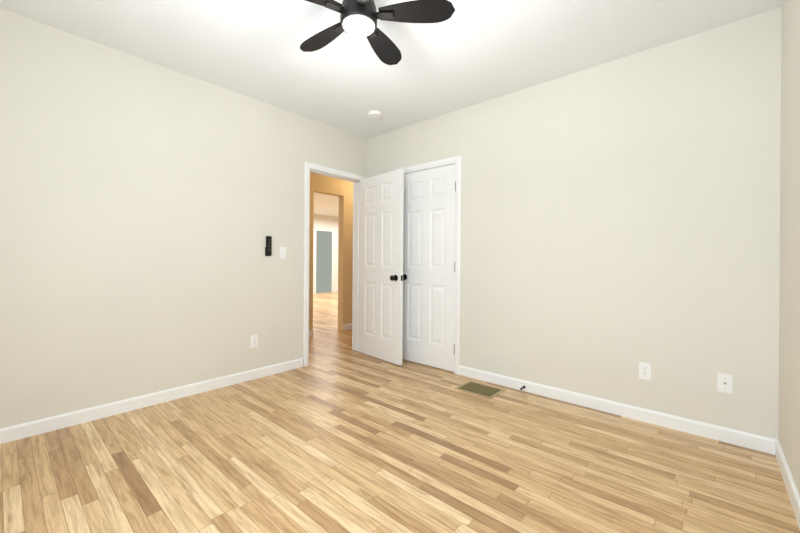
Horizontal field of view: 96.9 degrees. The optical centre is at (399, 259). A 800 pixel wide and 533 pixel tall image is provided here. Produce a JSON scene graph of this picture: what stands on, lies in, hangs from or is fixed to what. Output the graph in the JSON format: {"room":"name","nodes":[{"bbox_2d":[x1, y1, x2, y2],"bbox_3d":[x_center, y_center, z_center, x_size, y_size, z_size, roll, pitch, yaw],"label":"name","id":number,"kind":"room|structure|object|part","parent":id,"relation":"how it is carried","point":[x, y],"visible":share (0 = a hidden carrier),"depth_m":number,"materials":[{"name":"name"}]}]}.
{"room":"empty bedroom","nodes":[
{"label":"empty bedroom","id":0,"kind":"room"},
{"bbox_2d":[0,8,366,428],"bbox_3d":[-1.680,-0.193,2.904,0.120,2.540,3.720,0,0,41],"label":"wall","id":1,"kind":"structure","parent":0,"point":[147,207],"depth_m":2.55,"materials":[{"name":"paint"}]},
{"bbox_2d":[0,358,302,443],"bbox_3d":[-1.877,1.033,2.589,0.014,0.086,2.697,0,0,41],"label":"baseboard","id":2,"kind":"structure","parent":1,"relation":"attached to","point":[20,431],"depth_m":2.53,"materials":[{"name":"paint"}]},
{"bbox_2d":[250,334,257,347],"bbox_3d":[-1.324,0.736,3.220,0.008,0.115,0.070,0,0,41],"label":"electrical outlet","id":3,"kind":"object","parent":1,"relation":"attached to","point":[253,340],"visible":1,"depth_m":3.22,"materials":[{"name":"white plastic"}]},
{"bbox_2d":[265,236,271,255],"bbox_3d":[-1.226,-0.130,3.311,0.026,0.185,0.060,0,0,41],"label":"remote","id":4,"kind":"object","parent":1,"relation":"attached to","point":[268,249],"visible":0.98,"depth_m":3.30,"materials":[{"name":"black plastic"}]},
{"bbox_2d":[280,247,285,258],"bbox_3d":[-1.128,-0.069,3.431,0.016,0.115,0.070,0,0,41],"label":"switch plate","id":5,"kind":"object","parent":1,"relation":"attached to","point":[282,252],"visible":1,"depth_m":3.43,"materials":[{"name":"white plastic"}]},
{"bbox_2d":[303,162,364,365],"bbox_3d":[-0.752,0.059,3.964,0.124,2.050,0.764,0,0,41],"label":"door frame","id":6,"kind":"structure","parent":1,"relation":"attached to","point":[356,266],"depth_m":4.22,"materials":[{"name":"paint"}]},
{"bbox_2d":[359,169,403,364],"bbox_3d":[-0.241,0.071,3.893,0.719,2.018,0.180,0,0,41],"label":"entry door","id":7,"kind":"structure","parent":1,"relation":"in","point":[381,277],"depth_m":3.86,"materials":[{"name":"paint"}]},
{"bbox_2d":[313,214,337,292],"bbox_3d":[-3.317,-0.204,10.812,0.120,2.540,8.000,0,0,41],"label":"wall","id":8,"kind":"structure","parent":0,"point":[325,222],"depth_m":11.94,"materials":[{"name":"paint"}]},
{"bbox_2d":[314,230,331,292],"bbox_3d":[-2.496,0.032,11.654,0.004,2.080,0.750,0,0,41],"label":"door","id":9,"kind":"structure","parent":8,"relation":"in","point":[323,261],"depth_m":11.64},
{"bbox_2d":[314,229,333,292],"bbox_3d":[-2.491,0.032,11.649,0.018,2.080,0.750,0,0,41],"label":"door frame","id":10,"kind":"structure","parent":8,"relation":"attached to","point":[332,231],"depth_m":11.39,"materials":[{"name":"paint"}]},
{"bbox_2d":[309,173,352,330],"bbox_3d":[-1.539,-0.192,4.777,0.120,2.540,6.720,0,0,41],"label":"wall","id":11,"kind":"structure","parent":0,"point":[342,190],"depth_m":5.47,"materials":[{"name":"paint"}]},
{"bbox_2d":[343,323,351,330],"bbox_3d":[-0.077,1.046,6.349,0.014,0.086,2.415,0,0,41],"label":"baseboard","id":12,"kind":"structure","parent":11,"relation":"attached to","point":[347,326],"depth_m":5.50,"materials":[{"name":"paint"}]},
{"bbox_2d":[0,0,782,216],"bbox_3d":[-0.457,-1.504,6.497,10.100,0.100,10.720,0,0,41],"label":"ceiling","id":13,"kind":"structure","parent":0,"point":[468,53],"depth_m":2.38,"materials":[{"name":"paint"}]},
{"bbox_2d":[368,110,381,117],"bbox_3d":[-0.247,-1.433,3.502,0.132,0.038,0.132,0,0,41],"label":"smoke detector","id":14,"kind":"object","parent":13,"relation":"attached to","point":[374,114],"visible":1,"depth_m":3.46,"materials":[{"name":"white plastic"}]},
{"bbox_2d":[300,0,454,64],"bbox_3d":[-0.243,-1.314,1.839,0.891,0.277,0.929,0,0,41],"label":"ceiling fan","id":15,"kind":"object","parent":13,"relation":"hanging from","point":[358,18],"visible":1,"depth_m":1.80,"materials":[{"name":"black metal"}]},
{"bbox_2d":[0,292,799,532],"bbox_3d":[-0.476,1.136,6.497,10.100,0.100,10.720,0,0,41],"label":"floor","id":16,"kind":"structure","parent":0,"point":[337,434],"depth_m":1.87,"materials":[{"name":"brown wood"}]},
{"bbox_2d":[455,381,504,398],"bbox_3d":[0.672,1.092,2.996,0.334,0.006,0.253,0,0,41],"label":"floor vent","id":17,"kind":"object","parent":16,"relation":"in","point":[482,390],"visible":1,"depth_m":2.99,"materials":[{"name":"gold metal"}]},
{"bbox_2d":[367,7,781,439],"bbox_3d":[0.913,-0.174,3.181,3.650,2.540,0.120,0,0,41],"label":"wall","id":18,"kind":"structure","parent":0,"point":[620,219],"depth_m":2.47,"materials":[{"name":"paint"}]},
{"bbox_2d":[396,155,461,374],"bbox_3d":[0.284,0.045,3.689,0.841,2.093,0.185,0,0,41],"label":"door","id":19,"kind":"structure","parent":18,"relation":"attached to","point":[429,168],"depth_m":3.61,"materials":[{"name":"paint"}]},
{"bbox_3d":[0.282,0.075,3.680,0.721,2.018,0.169,0,0,41],"label":"closet door","id":20,"kind":"part","parent":19,"relation":"part of","materials":[{"name":"white wood"}]},
{"bbox_2d":[459,365,771,453],"bbox_3d":[1.347,1.056,2.702,2.073,0.086,0.014,0,0,41],"label":"baseboard","id":21,"kind":"structure","parent":18,"relation":"attached to","point":[690,426],"depth_m":2.45,"materials":[{"name":"paint"}]},
{"bbox_2d":[639,362,650,380],"bbox_3d":[1.673,0.759,2.422,0.070,0.115,0.008,0,0,41],"label":"electrical outlet","id":22,"kind":"object","parent":18,"relation":"attached to","point":[645,371],"visible":1,"depth_m":2.42,"materials":[{"name":"white plastic"}]},
{"bbox_2d":[717,373,732,393],"bbox_3d":[1.973,0.749,2.153,0.070,0.115,0.017,0,0,41],"label":"outlet","id":23,"kind":"object","parent":18,"relation":"attached to","point":[724,383],"visible":1,"depth_m":2.15,"materials":[{"name":"white plastic"}]},
{"bbox_2d":[778,0,799,495],"bbox_3d":[0.971,-0.173,0.574,0.120,2.540,3.720,0,0,41],"label":"wall","id":24,"kind":"structure","parent":0,"point":[789,370],"depth_m":1.75,"materials":[{"name":"paint"}]},
{"bbox_2d":[772,438,799,528],"bbox_3d":[0.952,1.054,0.663,0.014,0.086,3.600,0,0,41],"label":"baseboard","id":25,"kind":"structure","parent":24,"relation":"attached to","point":[793,494],"depth_m":1.69,"materials":[{"name":"paint"}]}
]}

